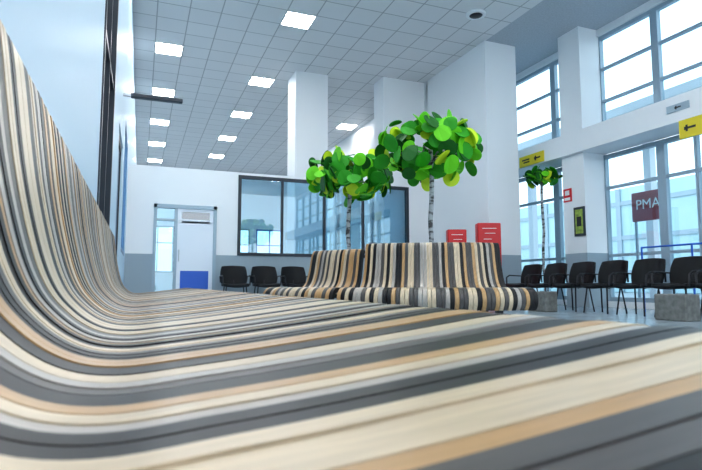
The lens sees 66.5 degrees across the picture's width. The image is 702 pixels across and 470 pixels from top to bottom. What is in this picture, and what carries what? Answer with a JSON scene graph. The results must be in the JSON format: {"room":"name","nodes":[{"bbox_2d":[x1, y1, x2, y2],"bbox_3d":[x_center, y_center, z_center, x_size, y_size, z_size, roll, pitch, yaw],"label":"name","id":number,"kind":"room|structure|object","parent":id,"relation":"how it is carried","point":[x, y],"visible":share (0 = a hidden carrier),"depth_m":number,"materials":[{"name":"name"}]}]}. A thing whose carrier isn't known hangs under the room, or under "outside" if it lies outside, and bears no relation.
{"room":"waiting room","nodes":[
{"label":"waiting room","id":0,"kind":"room"},
{"bbox_2d":[0,0,136,284],"bbox_3d":[-3.854,-1.662,8.881,0.200,5.870,35.000,2,-6,-21],"label":"wall","id":1,"kind":"structure","parent":0,"point":[59,44],"depth_m":2.63,"materials":[{"name":"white paint"}]},
{"bbox_2d":[97,0,118,226],"bbox_3d":[-2.121,-2.163,4.674,0.100,4.300,1.550,2,-6,-21],"label":"window","id":2,"kind":"structure","parent":1,"relation":"in","point":[111,6],"depth_m":4.60,"materials":[{"name":"grey"}]},
{"bbox_2d":[115,134,120,254],"bbox_3d":[-3.226,-0.119,7.261,0.070,2.500,1.400,2,-6,-21],"label":"window","id":3,"kind":"structure","parent":1,"relation":"in","point":[119,150],"depth_m":7.83,"materials":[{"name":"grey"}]},
{"bbox_2d":[121,127,127,255],"bbox_3d":[-4.101,-0.761,9.564,0.100,2.200,1.800,2,-6,-21],"label":"window","id":4,"kind":"structure","parent":1,"relation":"in","point":[126,140],"depth_m":10.10,"materials":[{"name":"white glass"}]},
{"bbox_2d":[123,93,182,103],"bbox_3d":[-2.839,-1.967,7.691,0.800,0.060,0.080,2,-6,-21],"label":"sign","id":5,"kind":"object","parent":1,"relation":"attached to","point":[132,95],"visible":1,"depth_m":7.66,"materials":[{"name":"grey metal"}]},
{"bbox_2d":[155,179,286,290],"bbox_3d":[-6.609,-0.086,26.103,7.350,5.870,0.200,2,-6,-21],"label":"wall","id":6,"kind":"structure","parent":0,"point":[260,199],"depth_m":26.86,"materials":[{"name":"white paint"}]},
{"bbox_2d":[155,226,173,272],"bbox_3d":[-9.074,0.657,25.059,1.450,2.200,0.100,2,-6,-21],"label":"window","id":7,"kind":"structure","parent":6,"relation":"in","point":[157,242],"depth_m":25.17,"materials":[{"name":"grey metal"}]},
{"bbox_2d":[241,229,249,252],"bbox_3d":[-5.748,0.776,26.364,1.500,2.200,0.100,2,-6,-21],"label":"window","id":8,"kind":"structure","parent":6,"relation":"in","point":[248,230],"depth_m":26.62,"materials":[{"name":"grey metal"}]},
{"bbox_2d":[256,229,279,252],"bbox_3d":[-4.120,0.835,27.003,1.400,2.200,0.100,2,-6,-21],"label":"window","id":9,"kind":"structure","parent":6,"relation":"in","point":[269,245],"depth_m":26.96,"materials":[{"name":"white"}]},
{"bbox_2d":[124,164,429,300],"bbox_3d":[-1.323,0.120,12.498,7.270,2.980,0.150,2,-6,-21],"label":"wall","id":10,"kind":"structure","parent":0,"point":[147,186],"depth_m":11.72,"materials":[{"name":"grey paint"}]},
{"bbox_2d":[151,203,216,291],"bbox_3d":[-3.584,0.438,11.530,1.304,2.170,0.171,2,-6,-21],"label":"door","id":11,"kind":"structure","parent":10,"relation":"in","point":[195,227],"depth_m":11.57,"materials":[{"name":"grey metal"}]},
{"bbox_2d":[237,175,408,257],"bbox_3d":[-0.548,-0.375,12.801,4.300,1.820,0.100,2,-6,-21],"label":"window","id":12,"kind":"structure","parent":10,"relation":"in","point":[282,180],"depth_m":12.40,"materials":[{"name":"grey metal"}]},
{"bbox_2d":[286,71,327,253],"bbox_3d":[-1.135,-1.210,13.827,0.860,5.870,0.750,2,-6,-21],"label":"wall column","id":13,"kind":"structure","parent":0,"point":[307,92],"depth_m":13.55,"materials":[{"name":"white paint"}]},
{"bbox_2d":[133,0,649,175],"bbox_3d":[0.612,-4.475,10.905,9.800,0.100,35.000,2,-6,-21],"label":"ceiling","id":14,"kind":"structure","parent":0,"point":[226,43],"depth_m":12.53,"materials":[{"name":"tile"}]},
{"bbox_2d":[147,158,161,162],"bbox_3d":[-8.597,-3.266,23.448,0.600,0.020,0.600,2,-6,-21],"label":"ceiling light panel","id":15,"kind":"object","parent":14,"relation":"attached to","point":[149,159],"visible":1,"depth_m":23.42,"materials":[{"name":"white paint"}]},
{"bbox_2d":[148,159,161,161],"bbox_3d":[-8.597,-3.266,23.448,0.560,0.012,0.560,2,-6,-21],"label":"diffuser","id":16,"kind":"object","parent":15,"relation":"attached to","point":[149,160],"depth_m":23.42,"materials":[{"name":"white plastic"}]},
{"bbox_2d":[149,141,164,146],"bbox_3d":[-7.498,-3.521,20.669,0.600,0.020,0.600,2,-6,-21],"label":"ceiling light panel","id":17,"kind":"object","parent":14,"relation":"attached to","point":[152,143],"visible":1,"depth_m":20.59,"materials":[{"name":"white paint"}]},
{"bbox_2d":[149,142,164,145],"bbox_3d":[-7.498,-3.521,20.669,0.560,0.012,0.560,2,-6,-21],"label":"diffuser","id":18,"kind":"object","parent":17,"relation":"attached to","point":[150,143],"depth_m":20.59,"materials":[{"name":"white plastic"}]},
{"bbox_2d":[150,118,169,125],"bbox_3d":[-6.398,-3.775,17.889,0.600,0.020,0.600,2,-6,-21],"label":"ceiling light panel","id":19,"kind":"object","parent":14,"relation":"attached to","point":[152,121],"visible":1,"depth_m":17.85,"materials":[{"name":"white paint"}]},
{"bbox_2d":[151,119,168,124],"bbox_3d":[-6.398,-3.775,17.889,0.560,0.012,0.560,2,-6,-21],"label":"diffuser","id":20,"kind":"object","parent":19,"relation":"attached to","point":[153,121],"depth_m":17.91,"materials":[{"name":"white plastic"}]},
{"bbox_2d":[152,87,174,96],"bbox_3d":[-5.299,-4.029,15.110,0.600,0.020,0.600,2,-6,-21],"label":"ceiling light panel","id":21,"kind":"object","parent":14,"relation":"attached to","point":[155,91],"visible":1,"depth_m":15.11,"materials":[{"name":"white paint"}]},
{"bbox_2d":[155,41,182,56],"bbox_3d":[-4.199,-4.284,12.330,0.600,0.020,0.600,2,-6,-21],"label":"ceiling light panel","id":22,"kind":"object","parent":14,"relation":"attached to","point":[160,47],"visible":1,"depth_m":12.28,"materials":[{"name":"white paint"}]},
{"bbox_2d":[208,154,223,158],"bbox_3d":[-5.705,-3.339,22.657,0.600,0.020,0.600,2,-6,-21],"label":"ceiling light panel","id":23,"kind":"object","parent":14,"relation":"attached to","point":[210,155],"visible":1,"depth_m":22.69,"materials":[{"name":"white paint"}]},
{"bbox_2d":[218,135,235,140],"bbox_3d":[-4.605,-3.593,19.877,0.600,0.020,0.600,2,-6,-21],"label":"ceiling light panel","id":24,"kind":"object","parent":14,"relation":"attached to","point":[221,137],"visible":1,"depth_m":19.89,"materials":[{"name":"white paint"}]},
{"bbox_2d":[230,110,251,118],"bbox_3d":[-3.506,-3.848,17.097,0.600,0.020,0.600,2,-6,-21],"label":"ceiling light panel","id":25,"kind":"object","parent":14,"relation":"attached to","point":[240,114],"visible":1,"depth_m":17.07,"materials":[{"name":"white paint"}]},
{"bbox_2d":[248,76,274,86],"bbox_3d":[-2.406,-4.102,14.318,0.600,0.020,0.600,2,-6,-21],"label":"ceiling light panel","id":26,"kind":"object","parent":14,"relation":"attached to","point":[255,80],"visible":1,"depth_m":14.29,"materials":[{"name":"white paint"}]},
{"bbox_2d":[280,10,315,29],"bbox_3d":[-1.087,-4.407,10.982,0.600,0.020,0.600,2,-6,-21],"label":"ceiling light panel","id":27,"kind":"object","parent":14,"relation":"attached to","point":[291,18],"visible":1,"depth_m":10.97,"materials":[{"name":"white paint"}]},
{"bbox_2d":[336,123,357,129],"bbox_3d":[-0.156,-3.727,18.411,0.600,0.020,0.600,2,-6,-21],"label":"ceiling light panel","id":28,"kind":"object","parent":14,"relation":"attached to","point":[342,125],"visible":1,"depth_m":18.37,"materials":[{"name":"white paint"}]},
{"bbox_2d":[466,9,485,19],"bbox_3d":[2.505,-4.415,10.731,0.400,0.050,0.400,2,-6,-21],"label":"ceiling speaker","id":29,"kind":"object","parent":14,"relation":"attached to","point":[474,14],"visible":1,"depth_m":10.68,"materials":[{"name":"white paint"}]},
{"bbox_2d":[469,13,481,18],"bbox_3d":[2.505,-4.415,10.731,0.260,0.050,0.260,2,-6,-21],"label":"grille","id":30,"kind":"object","parent":29,"relation":"attached to","point":[471,15],"depth_m":10.72,"materials":[{"name":"grey metal"}]},
{"bbox_2d":[374,77,424,242],"bbox_3d":[1.295,-1.174,14.219,1.210,5.870,0.600,2,-6,-21],"label":"column","id":31,"kind":"object","parent":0,"point":[395,99],"visible":0.43,"depth_m":14.02,"materials":[{"name":"white paint"}]},
{"bbox_2d":[329,40,521,283],"bbox_3d":[0.168,-0.657,19.866,0.830,5.870,17.420,2,-6,-21],"label":"wall","id":32,"kind":"structure","parent":0,"point":[479,87],"depth_m":12.05,"materials":[{"name":"grey paint"}]},
{"bbox_2d":[336,186,360,249],"bbox_3d":[-0.046,-0.399,19.553,0.100,3.300,2.600,2,-6,-21],"label":"window","id":33,"kind":"structure","parent":32,"relation":"in","point":[337,194],"depth_m":20.68,"materials":[{"name":"grey metal"}]},
{"bbox_2d":[372,197,374,242],"bbox_3d":[1.163,-0.679,16.496,0.100,3.300,2.400,2,-6,-21],"label":"window","id":34,"kind":"structure","parent":32,"relation":"in","point":[373,238],"depth_m":17.52,"materials":[{"name":"grey metal"}]},
{"bbox_2d":[327,0,700,308],"bbox_3d":[4.892,-1.348,12.312,0.200,5.870,35.000,2,-6,-21],"label":"wall","id":35,"kind":"structure","parent":0,"point":[356,205],"depth_m":13.30,"materials":[{"name":"white paint"}]},
{"bbox_2d":[519,150,543,167],"bbox_3d":[4.133,-1.730,12.262,0.034,0.240,0.800,2,-6,-21],"label":"sign","id":36,"kind":"object","parent":35,"relation":"attached to","point":[537,157],"visible":1,"depth_m":12.23,"materials":[{"name":"yellow plastic"}]},
{"bbox_2d":[516,62,553,138],"bbox_3d":[4.544,-2.996,13.350,0.100,2.100,1.500,2,-6,-21],"label":"window","id":37,"kind":"structure","parent":35,"relation":"in","point":[549,66],"depth_m":13.06,"materials":[{"name":"grey metal"}]},
{"bbox_2d":[519,177,559,298],"bbox_3d":[4.544,0.027,13.073,0.100,3.030,1.500,2,-6,-21],"label":"window","id":38,"kind":"structure","parent":35,"relation":"in","point":[521,180],"depth_m":12.49,"materials":[{"name":"grey metal"}]},
{"bbox_2d":[552,59,559,137],"bbox_3d":[5.066,-3.116,12.030,0.100,2.100,1.350,2,-6,-21],"label":"window","id":39,"kind":"structure","parent":35,"relation":"in","point":[555,88],"depth_m":12.60,"materials":[{"name":"grey metal"}]},
{"bbox_2d":[556,167,566,299],"bbox_3d":[5.066,-0.094,11.753,0.100,3.030,1.350,2,-6,-21],"label":"window","id":40,"kind":"structure","parent":35,"relation":"in","point":[559,197],"depth_m":12.32,"materials":[{"name":"grey metal"}]},
{"bbox_2d":[518,87,701,177],"bbox_3d":[7.123,-2.412,5.736,0.720,0.450,21.000,2,-6,-21],"label":"beam","id":41,"kind":"structure","parent":35,"relation":"attached to","point":[650,123],"depth_m":10.14,"materials":[{"name":"white paint"}]},
{"bbox_2d":[598,9,656,120],"bbox_3d":[5.561,-3.231,10.779,0.100,2.100,1.350,2,-6,-21],"label":"window","id":42,"kind":"structure","parent":35,"relation":"in","point":[649,13],"depth_m":10.78,"materials":[{"name":"grey metal"}]},
{"bbox_2d":[603,140,667,302],"bbox_3d":[5.561,-0.209,10.502,0.100,3.030,1.350,2,-6,-21],"label":"window","id":43,"kind":"structure","parent":35,"relation":"in","point":[656,144],"depth_m":10.52,"materials":[{"name":"grey metal"}]},
{"bbox_2d":[652,0,701,101],"bbox_3d":[6.056,-3.345,9.528,0.100,2.100,1.350,2,-6,-21],"label":"window","id":44,"kind":"structure","parent":35,"relation":"in","point":[658,42],"depth_m":10.05,"materials":[{"name":"grey metal"}]},
{"bbox_2d":[666,100,689,113],"bbox_3d":[5.457,-2.134,8.938,0.024,0.120,0.400,2,-6,-21],"label":"sign","id":45,"kind":"object","parent":35,"relation":"attached to","point":[686,104],"visible":1,"depth_m":8.92,"materials":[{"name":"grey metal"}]},
{"bbox_2d":[659,134,701,303],"bbox_3d":[6.056,-0.323,9.251,0.100,3.030,1.350,2,-6,-21],"label":"window","id":46,"kind":"structure","parent":35,"relation":"in","point":[669,252],"depth_m":9.75,"materials":[{"name":"grey metal"}]},
{"bbox_2d":[679,114,701,139],"bbox_3d":[5.581,-1.766,8.629,0.034,0.310,0.600,2,-6,-21],"label":"sign","id":47,"kind":"object","parent":35,"relation":"attached to","point":[690,127],"visible":1,"depth_m":8.71,"materials":[{"name":"yellow plastic"}]},
{"bbox_2d":[427,305,701,328],"bbox_3d":[3.729,1.583,11.583,16.500,0.100,35.000,2,-6,-21],"label":"floor","id":48,"kind":"structure","parent":0,"point":[649,319],"depth_m":8.01,"materials":[{"name":"tile"}]},
{"bbox_2d":[219,266,250,292],"bbox_3d":[-2.413,1.055,11.123,0.598,0.857,0.600,2,-6,-21],"label":"chair","id":49,"kind":"object","parent":48,"relation":"on","point":[230,276],"visible":0.98,"depth_m":11.30,"materials":[{"name":"black plastic"}]},
{"bbox_2d":[251,266,281,292],"bbox_3d":[-1.808,1.077,11.360,0.598,0.857,0.600,2,-6,-21],"label":"chair","id":50,"kind":"object","parent":48,"relation":"on","point":[261,276],"visible":0.94,"depth_m":11.54,"materials":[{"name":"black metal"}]},
{"bbox_2d":[281,266,307,286],"bbox_3d":[-1.203,1.099,11.597,0.598,0.857,0.600,2,-6,-21],"label":"chair","id":51,"kind":"object","parent":48,"relation":"on","point":[292,276],"visible":0.67,"depth_m":11.80,"materials":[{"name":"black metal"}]},
{"bbox_2d":[263,249,364,299],"bbox_3d":[-0.366,0.576,5.877,0.975,0.864,0.816,-4,-6,36],"label":"slatted bench","id":52,"kind":"object","parent":48,"relation":"on","point":[330,271],"visible":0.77,"depth_m":6.00,"materials":[{"name":"multicoloured wood"}]},
{"bbox_2d":[306,146,393,248],"bbox_3d":[-0.025,-0.048,7.808,1.345,2.459,1.319,2,-6,-21],"label":"tree","id":53,"kind":"object","parent":48,"relation":"on","point":[336,169],"visible":0.98,"depth_m":7.53,"materials":[{"name":"green plant"}]},
{"bbox_2d":[0,20,701,469],"bbox_3d":[-0.794,0.223,2.341,0.777,0.922,6.199,2,-6,-21],"label":"slatted bench","id":54,"kind":"object","parent":48,"relation":"on","point":[96,373],"visible":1,"depth_m":0.42,"materials":[{"name":"multicoloured wood"}]},
{"bbox_2d":[373,109,482,266],"bbox_3d":[1.032,-0.247,6.941,1.367,2.698,1.369,-5,-7,41],"label":"tree","id":55,"kind":"object","parent":48,"relation":"on","point":[448,139],"visible":0.98,"depth_m":6.70,"materials":[{"name":"green plant"}]},
{"bbox_2d":[337,242,537,313],"bbox_3d":[0.846,0.510,5.459,1.927,0.919,0.906,-1,-5,6],"label":"slatted bench","id":56,"kind":"object","parent":48,"relation":"on","point":[463,275],"visible":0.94,"depth_m":5.66,"materials":[{"name":"multicoloured wood"}]},
{"bbox_2d":[446,229,466,241],"bbox_3d":[2.242,0.697,11.346,0.480,1.620,0.320,0,-5,0],"label":"stand","id":57,"kind":"object","parent":48,"relation":"on","point":[452,235],"visible":0.3,"depth_m":11.29,"materials":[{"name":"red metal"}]},
{"bbox_2d":[475,223,501,264],"bbox_3d":[2.836,0.617,11.016,0.560,1.720,0.320,0,-5,0],"label":"stand","id":58,"kind":"object","parent":48,"relation":"on","point":[484,232],"visible":0.34,"depth_m":10.96,"materials":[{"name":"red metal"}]},
{"bbox_2d":[506,264,542,290],"bbox_3d":[3.378,0.991,10.419,0.600,0.857,0.598,2,-6,-21],"label":"chair","id":59,"kind":"object","parent":48,"relation":"on","point":[527,270],"visible":0.73,"depth_m":10.48,"materials":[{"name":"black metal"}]},
{"bbox_2d":[523,165,561,290],"bbox_3d":[4.277,0.006,11.924,0.844,3.103,0.820,2,-6,-21],"label":"tree","id":60,"kind":"object","parent":48,"relation":"on","point":[537,176],"visible":0.95,"depth_m":11.90,"materials":[{"name":"green plant"}]},
{"bbox_2d":[528,291,557,311],"bbox_3d":[3.303,1.147,9.242,0.270,0.340,0.440,2,-6,-21],"label":"concrete block","id":61,"kind":"object","parent":48,"relation":"on","point":[547,301],"visible":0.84,"depth_m":9.05,"materials":[{"name":"grey concrete"}]},
{"bbox_2d":[527,263,567,309],"bbox_3d":[3.617,0.936,9.817,0.600,0.857,0.598,2,-6,-21],"label":"chair","id":62,"kind":"object","parent":48,"relation":"on","point":[551,270],"visible":0.81,"depth_m":9.87,"materials":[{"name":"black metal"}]},
{"bbox_2d":[552,261,595,311],"bbox_3d":[3.855,0.881,9.215,0.600,0.857,0.598,2,-6,-21],"label":"chair","id":63,"kind":"object","parent":48,"relation":"on","point":[577,269],"visible":0.8,"depth_m":9.27,"materials":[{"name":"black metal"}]},
{"bbox_2d":[581,260,628,313],"bbox_3d":[4.093,0.826,8.613,0.600,0.857,0.598,2,-6,-21],"label":"chair","id":64,"kind":"object","parent":48,"relation":"on","point":[607,269],"visible":0.83,"depth_m":8.69,"materials":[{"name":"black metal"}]},
{"bbox_2d":[613,258,666,316],"bbox_3d":[4.331,0.770,8.011,0.600,0.857,0.598,2,-6,-21],"label":"chair","id":65,"kind":"object","parent":48,"relation":"on","point":[642,269],"visible":0.9,"depth_m":8.10,"materials":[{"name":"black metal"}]},
{"bbox_2d":[631,189,658,297],"bbox_3d":[6.066,0.276,10.803,0.067,2.360,0.780,2,-6,-21],"label":"sign","id":66,"kind":"object","parent":48,"relation":"on","point":[645,205],"visible":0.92,"depth_m":10.98,"materials":[{"name":"dark red painted metal"},{"name":"white paint"}]},
{"bbox_2d":[641,242,701,311],"bbox_3d":[5.318,0.677,8.301,0.032,1.105,1.830,2,-6,-21],"label":"barrier","id":67,"kind":"object","parent":48,"relation":"on","point":[691,244],"visible":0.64,"depth_m":8.60,"materials":[{"name":"blue metal"}]},
{"bbox_2d":[651,256,701,316],"bbox_3d":[4.569,0.715,7.408,0.600,0.857,0.598,2,-6,-21],"label":"chair","id":68,"kind":"object","parent":48,"relation":"on","point":[682,272],"visible":0.84,"depth_m":7.53,"materials":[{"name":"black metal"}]},
{"bbox_2d":[654,294,700,321],"bbox_3d":[4.220,0.935,6.926,0.270,0.340,0.440,2,-6,-21],"label":"concrete block","id":69,"kind":"object","parent":48,"relation":"on","point":[670,307],"visible":1,"depth_m":6.77,"materials":[{"name":"grey concrete"}]},
{"bbox_2d":[695,270,701,317],"bbox_3d":[4.808,0.660,6.806,0.600,0.857,0.598,2,-6,-21],"label":"chair","id":70,"kind":"object","parent":48,"relation":"on","point":[698,285],"visible":0.9,"depth_m":6.92,"materials":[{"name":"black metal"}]},
{"bbox_2d":[557,26,609,307],"bbox_3d":[4.966,-1.434,11.377,0.650,5.870,0.600,2,-6,-21],"label":"column","id":71,"kind":"structure","parent":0,"point":[578,48],"depth_m":11.19,"materials":[{"name":"grey paint"}]},
{"bbox_2d":[563,188,571,202],"bbox_3d":[4.594,-0.839,11.349,0.023,0.280,0.220,2,-6,-21],"label":"notice","id":72,"kind":"object","parent":71,"relation":"attached to","point":[567,193],"visible":1,"depth_m":11.33,"materials":[{"name":"red paper"}]},
{"bbox_2d":[573,206,585,236],"bbox_3d":[4.702,-0.278,11.005,0.035,0.600,0.280,2,-6,-21],"label":"framed poster","id":73,"kind":"object","parent":71,"relation":"attached to","point":[579,212],"visible":1,"depth_m":10.98,"materials":[{"name":"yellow paper"}]},
{"bbox_2d":[575,209,582,233],"bbox_3d":[4.689,-0.278,11.000,0.003,0.500,0.200,2,-6,-21],"label":"print","id":74,"kind":"object","parent":73,"relation":"attached to","point":[578,212],"depth_m":11.00},
{"label":"outside","id":75,"kind":"structure","parent":0,"visible":0},
{"bbox_2d":[549,291,701,298],"bbox_3d":[39.163,3.414,31.368,64.000,0.100,150.000,2,-6,-21],"label":"ground","id":76,"kind":"structure","parent":75,"point":[626,294],"depth_m":25.00,"materials":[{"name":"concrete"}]},
{"bbox_2d":[527,182,539,290],"bbox_3d":[5.997,-0.226,17.611,0.200,4.600,0.200,2,-6,-21],"label":"post","id":77,"kind":"object","parent":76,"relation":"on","point":[532,193],"visible":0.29,"depth_m":17.55,"materials":[{"name":"white paint"}]},
{"bbox_2d":[520,174,700,292],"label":"window","id":78,"kind":"structure","parent":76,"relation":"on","point":[684,212],"depth_m":30.57,"materials":[{"name":"teal"}]},
{"bbox_2d":[642,141,662,297],"bbox_3d":[7.610,-0.599,13.534,0.200,4.600,0.200,2,-6,-21],"label":"post","id":79,"kind":"object","parent":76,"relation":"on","point":[649,161],"visible":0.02,"depth_m":13.49,"materials":[{"name":"white paint"}]},
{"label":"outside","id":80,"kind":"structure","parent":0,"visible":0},
{"bbox_2d":[518,76,701,150],"bbox_3d":[7.221,-2.973,13.921,1.800,0.200,20.000,2,-6,-21],"label":"canopy roof","id":81,"kind":"structure","parent":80,"point":[687,86],"depth_m":12.65,"materials":[{"name":"white paint"}]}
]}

